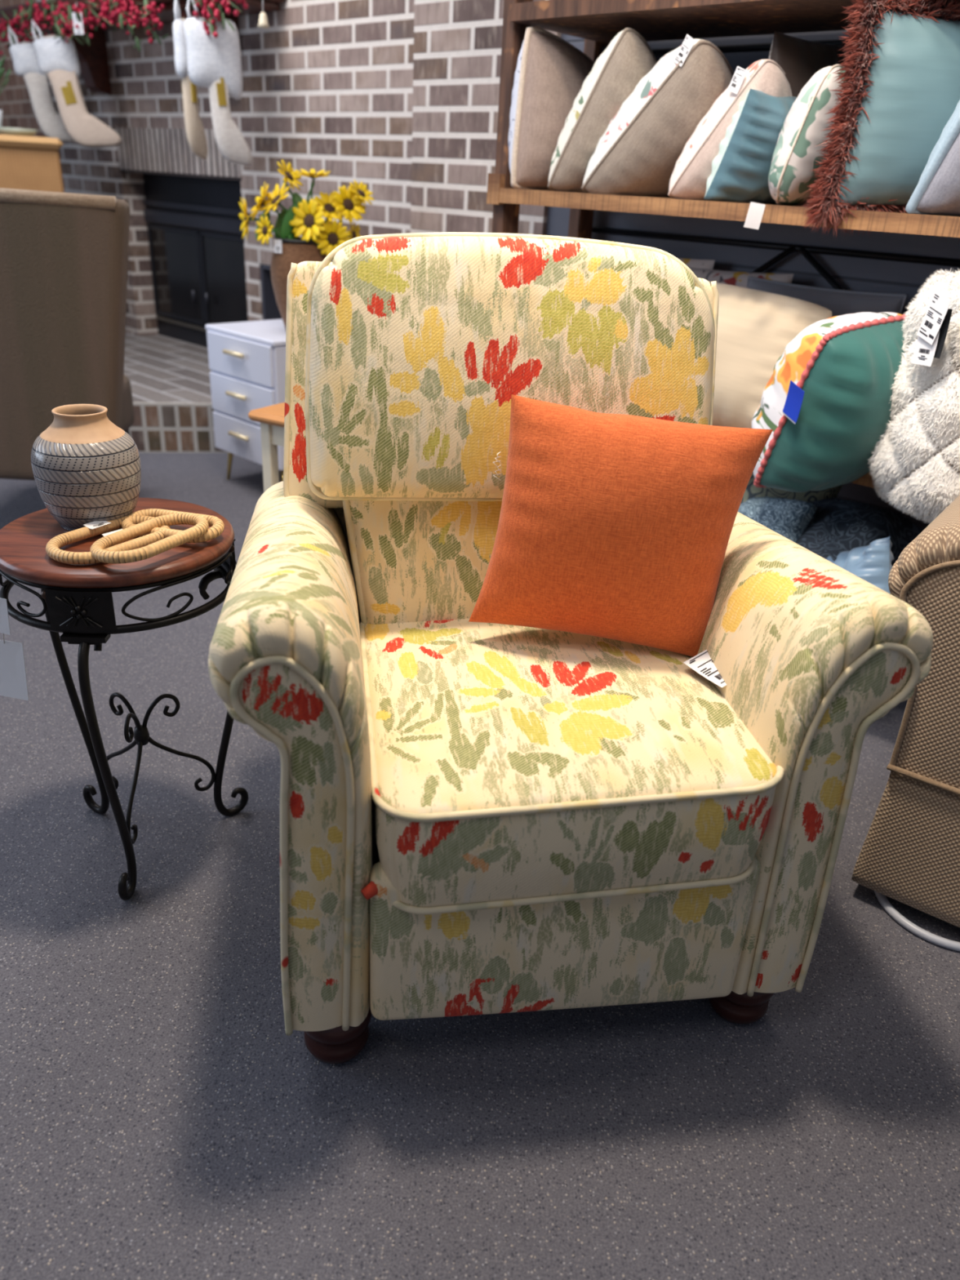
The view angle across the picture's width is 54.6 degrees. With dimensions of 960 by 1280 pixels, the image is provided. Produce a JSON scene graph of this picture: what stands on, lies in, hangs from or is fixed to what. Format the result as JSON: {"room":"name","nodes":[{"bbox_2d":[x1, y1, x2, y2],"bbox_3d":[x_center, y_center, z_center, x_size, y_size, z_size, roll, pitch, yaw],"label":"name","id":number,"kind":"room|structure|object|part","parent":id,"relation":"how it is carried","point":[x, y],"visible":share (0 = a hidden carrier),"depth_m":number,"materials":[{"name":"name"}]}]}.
{"room":"furniture store","nodes":[
{"label":"furniture store","id":0,"kind":"room"},
{"bbox_2d":[0,0,46,137],"bbox_3d":[-3.452,-3.826,6.439,0.200,3.000,3.500,-18,33,-36],"label":"wall","id":1,"kind":"structure","parent":0,"point":[15,104],"depth_m":5.66,"materials":[{"name":"brick"}]},
{"bbox_2d":[36,0,414,335],"bbox_3d":[-1.141,-2.641,4.311,3.250,3.000,0.300,25,34,37],"label":"wall","id":2,"kind":"structure","parent":0,"point":[328,86],"depth_m":3.89,"materials":[{"name":"brown brick"}]},
{"bbox_2d":[0,0,284,94],"bbox_3d":[-1.659,-2.784,4.347,2.160,0.370,0.280,25,34,37],"label":"mantel shelf","id":3,"kind":"object","parent":2,"relation":"attached to","point":[93,60],"visible":0.38,"depth_m":4.60,"materials":[{"name":"brown wood"}]},
{"bbox_2d":[8,25,74,142],"bbox_3d":[-2.212,-2.825,4.744,0.296,0.496,0.064,-8,28,-21],"label":"stocking","id":4,"kind":"object","parent":3,"relation":"hanging from","point":[23,55],"visible":0.8,"depth_m":4.72,"materials":[{"name":"white fabric"}]},
{"bbox_2d":[31,19,121,146],"bbox_3d":[-1.974,-2.716,4.561,0.364,0.527,0.064,-1,27,-9],"label":"stocking","id":5,"kind":"object","parent":3,"relation":"hanging from","point":[58,59],"visible":0.98,"depth_m":4.55,"materials":[{"name":"fabric"}]},
{"bbox_2d":[0,0,248,54],"bbox_3d":[-1.732,-2.794,4.178,2.367,0.290,0.240,25,34,37],"label":"garland","id":6,"kind":"object","parent":3,"relation":"on","point":[117,11],"visible":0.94,"depth_m":4.16,"materials":[{"name":"red plant"}]},
{"bbox_2d":[71,2,84,34],"bbox_3d":[-1.824,-2.816,4.215,0.055,0.123,0.004,14,28,20],"label":"price tag","id":7,"kind":"object","parent":6,"relation":"hanging from","point":[77,31],"visible":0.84,"depth_m":4.22,"materials":[{"name":"paper"}]},
{"bbox_3d":[-1.741,-2.838,4.186,2.101,0.024,0.032,25,34,37],"label":"stem","id":8,"kind":"part","parent":6,"relation":"part of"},
{"bbox_2d":[183,0,252,165],"bbox_3d":[-1.046,-2.230,3.725,0.243,0.580,0.064,-11,30,-26],"label":"stocking","id":9,"kind":"object","parent":6,"relation":"hanging from","point":[215,64],"visible":0.97,"depth_m":3.69,"materials":[{"name":"white fabric"}]},
{"bbox_2d":[257,0,269,28],"bbox_3d":[-0.798,-2.325,3.414,0.046,0.131,0.046,25,34,37],"label":"bell ornament","id":10,"kind":"object","parent":6,"relation":"hanging from","point":[263,21],"visible":1,"depth_m":3.42,"materials":[{"name":"white ceramic"}]},
{"bbox_2d":[173,0,208,159],"bbox_3d":[-1.185,-2.289,3.807,0.064,0.571,0.145,15,28,22],"label":"stocking","id":11,"kind":"object","parent":3,"relation":"hanging from","point":[195,132],"visible":0.69,"depth_m":3.80,"materials":[{"name":"beige fabric"}]},
{"bbox_2d":[124,332,212,403],"bbox_3d":[-1.514,-1.178,4.465,2.318,0.205,1.433,25,34,37],"label":"hearth","id":12,"kind":"object","parent":2,"relation":"attached to","point":[159,368],"depth_m":4.49,"materials":[{"name":"brick"}]},
{"bbox_2d":[115,127,241,180],"bbox_3d":[-1.461,-2.408,4.599,1.136,0.205,0.114,25,34,37],"label":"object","id":13,"kind":"structure","parent":2,"relation":"attached to","point":[160,151],"depth_m":4.59,"materials":[{"name":"brick"}]},
{"bbox_2d":[128,402,228,453],"bbox_3d":[-1.083,-0.898,3.948,1.462,0.209,0.021,-2,27,-11],"label":"hearth","id":14,"kind":"object","parent":2,"relation":"attached to","point":[157,427],"depth_m":3.90,"materials":[{"name":"brick"}]},
{"bbox_2d":[142,173,248,347],"bbox_3d":[-1.445,-1.958,4.872,1.112,0.836,0.088,25,34,37],"label":"fireplace insert","id":15,"kind":"object","parent":2,"relation":"attached to","point":[196,244],"visible":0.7,"depth_m":4.88,"materials":[{"name":"black metal"}]},
{"bbox_3d":[-1.644,-1.990,5.060,0.520,0.460,0.010,25,34,37],"label":"door","id":16,"kind":"part","parent":15,"relation":"part of","materials":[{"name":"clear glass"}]},
{"bbox_3d":[-1.650,-1.988,5.054,0.520,0.470,0.009,25,34,37],"label":"door frame","id":17,"kind":"part","parent":15,"relation":"part of","materials":[{"name":"black metal"}]},
{"bbox_3d":[-1.527,-1.832,4.957,0.015,0.060,0.015,-8,29,-23],"label":"handle","id":18,"kind":"part","parent":15,"relation":"part of","materials":[{"name":"black metal"}]},
{"bbox_3d":[-1.435,-1.789,4.880,0.015,0.060,0.015,12,28,18],"label":"handle","id":19,"kind":"part","parent":15,"relation":"part of","materials":[{"name":"black metal"}]},
{"bbox_3d":[-1.269,-1.809,4.736,0.520,0.470,0.009,25,34,37],"label":"door frame","id":20,"kind":"part","parent":15,"relation":"part of","materials":[{"name":"black metal"}]},
{"bbox_3d":[-1.263,-1.811,4.742,0.520,0.460,0.010,25,34,37],"label":"door","id":21,"kind":"part","parent":15,"relation":"part of","materials":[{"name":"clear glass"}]},
{"bbox_2d":[260,263,282,319],"bbox_3d":[-0.840,-1.483,4.368,0.452,0.487,0.116,25,34,37],"label":"picture frame","id":22,"kind":"object","parent":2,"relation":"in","point":[270,309],"visible":0.18,"depth_m":4.43,"materials":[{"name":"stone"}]},
{"bbox_2d":[0,453,959,1279],"bbox_3d":[-0.782,-0.341,3.199,12.000,0.100,12.000,3,26,0],"label":"floor","id":23,"kind":"structure","parent":0,"point":[161,1118],"depth_m":1.27,"materials":[{"name":"carpet"}]},
{"bbox_2d":[0,133,64,192],"bbox_3d":[-2.411,-1.734,4.390,0.960,1.172,0.520,-8,28,-21],"label":"base cabinet","id":24,"kind":"object","parent":23,"relation":"on","point":[26,162],"visible":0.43,"depth_m":4.11,"materials":[{"name":"brown wood"}]},
{"bbox_2d":[0,55,10,134],"bbox_3d":[-2.211,-2.440,4.138,0.246,0.334,0.262,-5,28,-17],"label":"potted plant","id":25,"kind":"object","parent":24,"relation":"on","point":[2,72],"visible":0.97,"depth_m":4.14,"materials":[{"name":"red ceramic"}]},
{"bbox_3d":[-2.214,-2.334,4.188,0.130,0.100,0.130,3,26,0],"label":"pot","id":26,"kind":"part","parent":25,"relation":"part of","materials":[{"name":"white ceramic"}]},
{"bbox_2d":[0,127,37,136],"bbox_3d":[-2.091,-2.295,4.204,0.170,0.030,0.170,3,26,0],"label":"dish","id":27,"kind":"object","parent":24,"relation":"on","point":[6,131],"visible":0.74,"depth_m":4.15,"materials":[{"name":"white ceramic"}]},
{"bbox_2d":[0,187,134,480],"bbox_3d":[-1.339,-0.888,2.983,0.636,1.016,0.603,2,26,-3],"label":"slipper chair","id":28,"kind":"object","parent":23,"relation":"on","point":[64,256],"visible":0.72,"depth_m":2.66,"materials":[{"name":"brown fabric"}]},
{"bbox_3d":[-1.448,-0.769,3.118,0.440,0.200,0.460,2,26,-3],"label":"seat","id":29,"kind":"part","parent":28,"relation":"part of","materials":[{"name":"brown fabric"}]},
{"bbox_2d":[0,497,248,901],"bbox_3d":[-0.575,0.103,1.544,0.354,0.590,0.377,3,26,0],"label":"side table","id":30,"kind":"object","parent":23,"relation":"on","point":[77,602],"visible":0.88,"depth_m":1.36,"materials":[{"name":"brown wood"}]},
{"bbox_2d":[0,597,10,635],"bbox_3d":[-0.698,-0.051,1.332,0.050,0.085,0.005,11,27,15],"label":"paper tag","id":31,"kind":"object","parent":30,"relation":"hanging from","point":[4,618],"visible":1,"depth_m":1.33,"materials":[{"name":"white paper"}]},
{"bbox_2d":[0,633,29,700],"bbox_3d":[-0.696,0.030,1.367,0.066,0.121,0.013,10,27,14],"label":"paper tag","id":32,"kind":"object","parent":30,"relation":"hanging from","point":[13,679],"visible":1,"depth_m":1.37,"materials":[{"name":"white paper"}]},
{"bbox_3d":[-0.713,0.099,1.642,0.088,0.497,0.014,17,29,25],"label":"leg","id":33,"kind":"part","parent":30,"relation":"part of","materials":[{"name":"black metal"}]},
{"bbox_3d":[-0.557,-0.033,1.303,0.090,0.081,0.027,3,26,0],"label":"cast plate","id":34,"kind":"part","parent":30,"relation":"part of","materials":[{"name":"black metal"}]},
{"bbox_2d":[31,404,141,531],"bbox_3d":[-0.598,-0.263,1.417,0.153,0.176,0.153,3,26,0],"label":"vase","id":35,"kind":"object","parent":30,"relation":"on","point":[86,468],"visible":0.94,"depth_m":1.36,"materials":[{"name":"grey ceramic"}]},
{"bbox_3d":[-0.572,0.209,1.435,0.014,0.497,0.088,2,26,-3],"label":"leg","id":36,"kind":"part","parent":30,"relation":"part of","materials":[{"name":"black metal"}]},
{"bbox_2d":[45,515,170,564],"bbox_3d":[-0.542,-0.150,1.364,0.108,0.020,0.190,19,30,26],"label":"ring","id":37,"kind":"object","parent":30,"relation":"on","point":[94,528],"visible":0.83,"depth_m":1.35,"materials":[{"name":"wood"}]},
{"bbox_3d":[-0.560,-0.142,1.437,0.336,0.008,0.336,3,26,0],"label":"rail","id":38,"kind":"part","parent":30,"relation":"part of","materials":[{"name":"brown wood"}]},
{"bbox_3d":[-0.563,-0.088,1.463,0.348,0.012,0.348,3,26,0],"label":"ring rail","id":39,"kind":"part","parent":30,"relation":"part of","materials":[{"name":"black metal"}]},
{"bbox_2d":[89,513,208,564],"bbox_3d":[-0.476,-0.149,1.347,0.104,0.029,0.184,18,30,27],"label":"decorative chain link","id":40,"kind":"object","parent":30,"relation":"on","point":[201,524],"visible":1,"depth_m":1.33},
{"bbox_2d":[121,508,224,542],"bbox_3d":[-0.469,-0.175,1.419,0.166,0.027,0.078,11,27,15],"label":"ring","id":41,"kind":"object","parent":30,"relation":"on","point":[217,525],"visible":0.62,"depth_m":1.41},
{"bbox_3d":[-0.446,0.106,1.659,0.088,0.497,0.014,-14,31,-32],"label":"leg","id":42,"kind":"part","parent":30,"relation":"part of","materials":[{"name":"black metal"}]},
{"bbox_3d":[-0.423,-0.143,1.543,0.025,0.081,0.091,-14,31,-32],"label":"cast plate","id":43,"kind":"part","parent":30,"relation":"part of","materials":[{"name":"black metal"}]},
{"bbox_2d":[204,319,285,481],"bbox_3d":[-0.754,-0.864,3.494,0.425,0.582,0.382,25,34,37],"label":"dresser","id":44,"kind":"object","parent":23,"relation":"on","point":[247,359],"visible":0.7,"depth_m":3.34,"materials":[{"name":"paint"}]},
{"bbox_3d":[-0.972,-0.689,3.620,0.038,0.134,0.021,6,26,6],"label":"leg","id":45,"kind":"part","parent":44,"relation":"part of","materials":[{"name":"gold metal"}]},
{"bbox_3d":[-0.865,-1.010,3.278,0.110,0.017,0.027,25,34,37],"label":"handle","id":46,"kind":"part","parent":44,"relation":"part of","materials":[{"name":"gold metal"}]},
{"bbox_3d":[-0.873,-0.879,3.343,0.110,0.017,0.027,25,34,37],"label":"handle","id":47,"kind":"part","parent":44,"relation":"part of","materials":[{"name":"gold metal"}]},
{"bbox_3d":[-0.868,-0.738,3.428,0.395,0.138,0.014,25,34,37],"label":"drawer","id":48,"kind":"part","parent":44,"relation":"part of","materials":[{"name":"white paint"}]},
{"bbox_3d":[-0.880,-0.748,3.407,0.110,0.017,0.027,25,34,37],"label":"handle","id":49,"kind":"part","parent":44,"relation":"part of","materials":[{"name":"gold metal"}]},
{"bbox_3d":[-0.853,-0.999,3.299,0.395,0.138,0.014,25,34,37],"label":"drawer","id":50,"kind":"part","parent":44,"relation":"part of","materials":[{"name":"white paint"}]},
{"bbox_3d":[-0.860,-0.869,3.364,0.395,0.138,0.014,25,34,37],"label":"drawer","id":51,"kind":"part","parent":44,"relation":"part of","materials":[{"name":"white paint"}]},
{"bbox_3d":[-0.720,-0.571,3.410,0.021,0.134,0.038,-2,27,-11],"label":"leg","id":52,"kind":"part","parent":44,"relation":"part of","materials":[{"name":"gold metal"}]},
{"bbox_2d":[238,159,374,328],"bbox_3d":[-0.603,-1.348,3.211,0.472,0.547,0.218,3,26,0],"label":"potted plant","id":53,"kind":"object","parent":44,"relation":"on","point":[319,237],"visible":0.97,"depth_m":3.13,"materials":[{"name":"yellow plant"}]},
{"bbox_3d":[-0.729,-1.391,3.187,0.129,0.096,0.014,3,26,0],"label":"stem","id":54,"kind":"part","parent":53,"relation":"part of","materials":[{"name":"yellow plant"}]},
{"bbox_3d":[-0.695,-1.415,3.184,0.095,0.145,0.013,3,26,0],"label":"stem","id":55,"kind":"part","parent":53,"relation":"part of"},
{"bbox_3d":[-0.683,-1.362,3.159,0.091,0.073,0.012,-14,31,-31],"label":"stem","id":56,"kind":"part","parent":53,"relation":"part of","materials":[{"name":"green plant"}]},
{"bbox_3d":[-0.661,-1.412,3.170,0.059,0.153,0.014,-4,27,-14],"label":"stem","id":57,"kind":"part","parent":53,"relation":"part of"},
{"bbox_3d":[-0.643,-1.450,3.163,0.049,0.228,0.011,7,26,7],"label":"stem","id":58,"kind":"part","parent":53,"relation":"part of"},
{"bbox_3d":[-0.623,-1.238,3.266,0.216,0.300,0.216,3,26,0],"label":"wrapped pot","id":59,"kind":"part","parent":53,"relation":"part of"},
{"bbox_3d":[-0.580,-1.447,3.163,0.042,0.231,0.009,3,26,0],"label":"stem","id":60,"kind":"part","parent":53,"relation":"part of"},
{"bbox_2d":[248,402,284,492],"bbox_3d":[-0.395,-0.357,2.554,0.340,0.541,0.300,17,29,25],"label":"side table","id":61,"kind":"object","parent":23,"relation":"on","point":[271,418],"visible":0.1,"depth_m":2.42,"materials":[{"name":"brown wood"}]},
{"bbox_3d":[-0.382,-0.588,2.440,0.340,0.026,0.300,17,29,25],"label":"seat","id":62,"kind":"part","parent":61,"relation":"part of","materials":[{"name":"brown wood"}]},
{"bbox_3d":[-0.563,-0.339,2.528,0.032,0.514,0.032,17,29,25],"label":"leg","id":63,"kind":"part","parent":61,"relation":"part of","materials":[{"name":"beige paint"}]},
{"bbox_2d":[208,231,933,1064],"bbox_3d":[0.071,-0.036,1.399,0.844,1.035,0.791,-1,27,-9],"label":"recliner chair","id":64,"kind":"object","parent":23,"relation":"on","point":[546,820],"visible":0.78,"depth_m":1.22,"materials":[{"name":"fabric"}]},
{"bbox_3d":[-0.267,0.081,1.410,0.175,0.600,0.739,-1,27,-9],"label":"arm","id":65,"kind":"part","parent":64,"relation":"part of","materials":[{"name":"fabric"}]},
{"bbox_3d":[-0.213,0.268,1.100,0.121,0.545,0.007,-1,27,-9],"label":"panel","id":66,"kind":"part","parent":64,"relation":"part of","materials":[{"name":"fabric"}]},
{"bbox_3d":[0.014,-0.067,1.755,0.620,0.580,0.060,-1,27,-9],"label":"panel","id":67,"kind":"part","parent":64,"relation":"part of","materials":[{"name":"fabric"}]},
{"bbox_3d":[0.053,0.196,1.543,0.470,0.300,0.660,-1,27,-9],"label":"seat frame","id":68,"kind":"part","parent":64,"relation":"part of","materials":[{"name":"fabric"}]},
{"bbox_2d":[342,500,502,624],"bbox_3d":[0.046,-0.162,1.556,0.555,0.318,0.190,-1,27,-9],"label":"lumbar cushion","id":69,"kind":"object","parent":64,"relation":"on","point":[407,562],"depth_m":1.46,"materials":[{"name":"fabric"}]},
{"bbox_2d":[308,235,713,497],"bbox_3d":[0.049,-0.409,1.428,0.616,0.386,0.230,-1,27,-9],"label":"cushion","id":70,"kind":"object","parent":64,"relation":"on","point":[420,347],"depth_m":1.33,"materials":[{"name":"fabric"}]},
{"bbox_2d":[364,618,776,906],"bbox_3d":[0.089,0.125,1.360,0.500,0.177,0.572,-1,27,-9],"label":"seat cushion","id":71,"kind":"object","parent":64,"relation":"on","point":[508,766],"depth_m":1.15,"materials":[{"name":"fabric"}]},
{"bbox_2d":[468,394,773,688],"bbox_3d":[0.209,-0.149,1.334,0.412,0.370,0.169,13,28,18],"label":"throw pillow","id":72,"kind":"object","parent":64,"relation":"on","point":[615,526],"visible":0.87,"depth_m":1.28,"materials":[{"name":"orange fabric"}]},
{"bbox_3d":[0.394,0.068,1.514,0.175,0.600,0.739,-1,27,-9],"label":"arm","id":73,"kind":"part","parent":64,"relation":"part of","materials":[{"name":"fabric"}]},
{"bbox_3d":[0.445,0.255,1.204,0.121,0.545,0.007,-1,27,-9],"label":"panel","id":74,"kind":"part","parent":64,"relation":"part of","materials":[{"name":"fabric"}]},
{"bbox_2d":[486,0,959,488],"bbox_3d":[0.695,-1.019,2.258,1.466,2.100,0.445,25,34,37],"label":"shelving unit","id":75,"kind":"object","parent":23,"relation":"on","point":[597,22],"visible":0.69,"depth_m":2.25,"materials":[{"name":"brown wood"}]},
{"bbox_3d":[0.074,-1.210,2.572,0.042,2.100,0.070,25,34,37],"label":"post","id":76,"kind":"part","parent":75,"relation":"part of","materials":[{"name":"brown wood"}]},
{"bbox_2d":[508,26,595,191],"bbox_3d":[0.206,-1.418,2.518,0.343,0.373,0.179,-21,35,-39],"label":"throw pillow","id":77,"kind":"object","parent":75,"relation":"on","point":[551,72],"visible":0.65,"depth_m":2.40,"materials":[{"name":"beige fabric"}]},
{"bbox_3d":[0.308,-1.308,2.798,0.042,2.100,0.070,25,34,37],"label":"post","id":78,"kind":"part","parent":75,"relation":"part of","materials":[{"name":"brown wood"}]},
{"bbox_2d":[547,27,657,193],"bbox_3d":[0.352,-1.337,2.393,0.254,0.358,0.330,24,33,35],"label":"throw pillow","id":79,"kind":"object","parent":75,"relation":"on","point":[628,58],"visible":0.48,"depth_m":2.26,"materials":[{"name":"beige fabric"}]},
{"bbox_2d":[602,46,662,61],"bbox_3d":[0.413,-1.400,2.525,0.210,0.342,0.102,-13,31,-30],"label":"throw pillow","id":80,"kind":"object","parent":75,"relation":"on","point":[658,58],"visible":0.03,"depth_m":2.51,"materials":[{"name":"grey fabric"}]},
{"bbox_2d":[581,34,733,197],"bbox_3d":[0.474,-1.266,2.306,0.334,0.346,0.351,25,33,37],"label":"throw pillow","id":81,"kind":"object","parent":75,"relation":"on","point":[637,153],"visible":0.77,"depth_m":2.17,"materials":[{"name":"beige fabric"}]},
{"bbox_2d":[677,257,715,269],"bbox_3d":[0.462,-0.967,2.786,0.480,0.360,0.050,25,33,37],"label":"throw pillow","id":82,"kind":"object","parent":75,"relation":"on","point":[700,264],"visible":0.02,"depth_m":2.59,"materials":[{"name":"grey fabric"}]},
{"bbox_2d":[667,58,791,201],"bbox_3d":[0.620,-1.178,2.189,0.245,0.290,0.332,25,33,36],"label":"throw pillow","id":83,"kind":"object","parent":75,"relation":"on","point":[691,171],"visible":0.5,"depth_m":2.07,"materials":[{"name":"white fabric"}]},
{"bbox_2d":[688,266,793,288],"bbox_3d":[0.647,-0.863,2.618,0.436,0.353,0.094,24,33,36],"label":"throw pillow","id":84,"kind":"object","parent":75,"relation":"on","point":[731,277],"visible":0.08,"depth_m":2.51,"materials":[{"name":"fabric"}]},
{"bbox_2d":[703,88,796,204],"bbox_3d":[0.687,-1.130,2.151,0.363,0.222,0.174,-17,33,-35],"label":"lumbar pillow","id":85,"kind":"object","parent":75,"relation":"on","point":[740,169],"visible":0.51,"depth_m":2.05,"materials":[{"name":"blue fabric"}]},
{"bbox_3d":[0.872,-1.426,2.222,1.400,0.017,0.015,25,34,37],"label":"rail","id":86,"kind":"part","parent":75,"relation":"part of","materials":[{"name":"black metal"}]},
{"bbox_2d":[709,281,831,428],"bbox_3d":[0.636,-0.699,2.323,0.433,0.343,0.215,21,32,32],"label":"throw pillow","id":87,"kind":"object","parent":75,"relation":"on","point":[755,327],"visible":0.35,"depth_m":2.21,"materials":[{"name":"beige fabric"}]},
{"bbox_3d":[0.848,-1.018,2.423,1.400,0.017,0.015,25,34,37],"label":"rail","id":88,"kind":"part","parent":75,"relation":"part of","materials":[{"name":"black metal"}]},
{"bbox_2d":[737,496,817,542],"bbox_3d":[0.675,-0.239,2.272,0.226,0.227,0.228,-19,34,-37],"label":"throw pillow","id":89,"kind":"object","parent":75,"relation":"on","point":[789,518],"visible":0.34,"depth_m":2.20,"materials":[{"name":"blue fabric"}]},
{"bbox_2d":[740,472,843,503],"bbox_3d":[0.723,-0.352,2.382,0.373,0.301,0.191,19,30,29],"label":"throw pillow","id":90,"kind":"object","parent":75,"relation":"on","point":[751,491],"visible":0.05,"depth_m":2.29,"materials":[{"name":"grey fabric"}]},
{"bbox_2d":[743,64,846,229],"bbox_3d":[0.729,-1.075,2.044,0.148,0.319,0.352,17,30,26],"label":"throw pillow","id":91,"kind":"object","parent":75,"relation":"on","point":[796,153],"visible":0.62,"depth_m":1.95,"materials":[{"name":"fabric"}]},
{"bbox_2d":[768,31,852,97],"bbox_3d":[0.750,-1.202,2.169,0.290,0.337,0.100,-13,32,-30],"label":"throw pillow","id":92,"kind":"object","parent":75,"relation":"on","point":[800,59],"visible":0.15,"depth_m":2.06,"materials":[{"name":"brown fabric"}]},
{"bbox_2d":[746,275,907,316],"bbox_3d":[0.853,-0.747,2.416,0.426,0.331,0.103,25,33,37],"label":"throw pillow","id":93,"kind":"object","parent":75,"relation":"on","point":[840,302],"visible":0.26,"depth_m":2.31,"materials":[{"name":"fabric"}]},
{"bbox_2d":[751,311,907,492],"bbox_3d":[0.766,-0.511,2.014,0.340,0.384,0.324,-5,27,-16],"label":"throw pillow","id":94,"kind":"object","parent":75,"relation":"on","point":[826,404],"visible":0.84,"depth_m":1.89,"materials":[{"name":"teal fabric"}]},
{"bbox_2d":[795,497,922,565],"bbox_3d":[0.829,-0.203,2.262,0.341,0.266,0.349,-19,34,-37],"label":"throw pillow","id":95,"kind":"object","parent":75,"relation":"on","point":[838,526],"visible":0.19,"depth_m":2.16,"materials":[{"name":"blue fabric"}]},
{"bbox_2d":[826,536,894,593],"bbox_3d":[0.827,-0.082,2.096,0.159,0.329,0.336,-11,30,-26],"label":"throw pillow","id":96,"kind":"object","parent":75,"relation":"on","point":[872,563],"visible":0.19,"depth_m":2.02,"materials":[{"name":"blue fabric"}]},
{"bbox_2d":[800,0,959,244],"bbox_3d":[0.925,-1.048,1.878,0.511,0.456,0.154,-1,27,-9],"label":"throw pillow","id":97,"kind":"object","parent":75,"relation":"on","point":[900,87],"visible":0.86,"depth_m":1.80,"materials":[{"name":"teal fabric"}]},
{"bbox_2d":[868,267,959,523],"bbox_3d":[0.911,-0.469,1.815,0.215,0.484,0.344,-1,26,-8],"label":"fur pillow","id":98,"kind":"object","parent":75,"relation":"on","point":[915,464],"visible":0.91,"depth_m":1.78,"materials":[{"name":"fur"}]},
{"bbox_2d":[905,99,959,216],"bbox_3d":[1.026,-0.987,1.740,0.313,0.376,0.247,-6,28,-19],"label":"throw pillow","id":99,"kind":"object","parent":75,"relation":"on","point":[937,191],"visible":0.92,"depth_m":1.78,"materials":[{"name":"grey fabric"}]},
{"bbox_2d":[851,494,959,951],"bbox_3d":[1.171,0.093,1.397,1.033,0.920,0.551,21,31,31],"label":"recliner","id":100,"kind":"object","parent":23,"relation":"on","point":[909,855],"visible":0.8,"depth_m":1.50,"materials":[{"name":"fabric"}]},
{"bbox_3d":[0.714,0.137,1.470,0.183,0.549,0.007,21,31,31],"label":"panel","id":101,"kind":"part","parent":100,"relation":"part of","materials":[{"name":"brown fabric"}]},
{"bbox_3d":[0.864,-0.048,1.598,0.246,0.422,0.499,21,31,31],"label":"arm","id":102,"kind":"part","parent":100,"relation":"part of"},
{"bbox_2d":[410,0,959,530],"bbox_3d":[1.466,-1.347,1.995,4.215,3.000,0.478,25,34,37],"label":"wall","id":103,"kind":"structure","parent":0,"point":[457,43],"depth_m":2.92,"materials":[{"name":"brick"}]}
]}

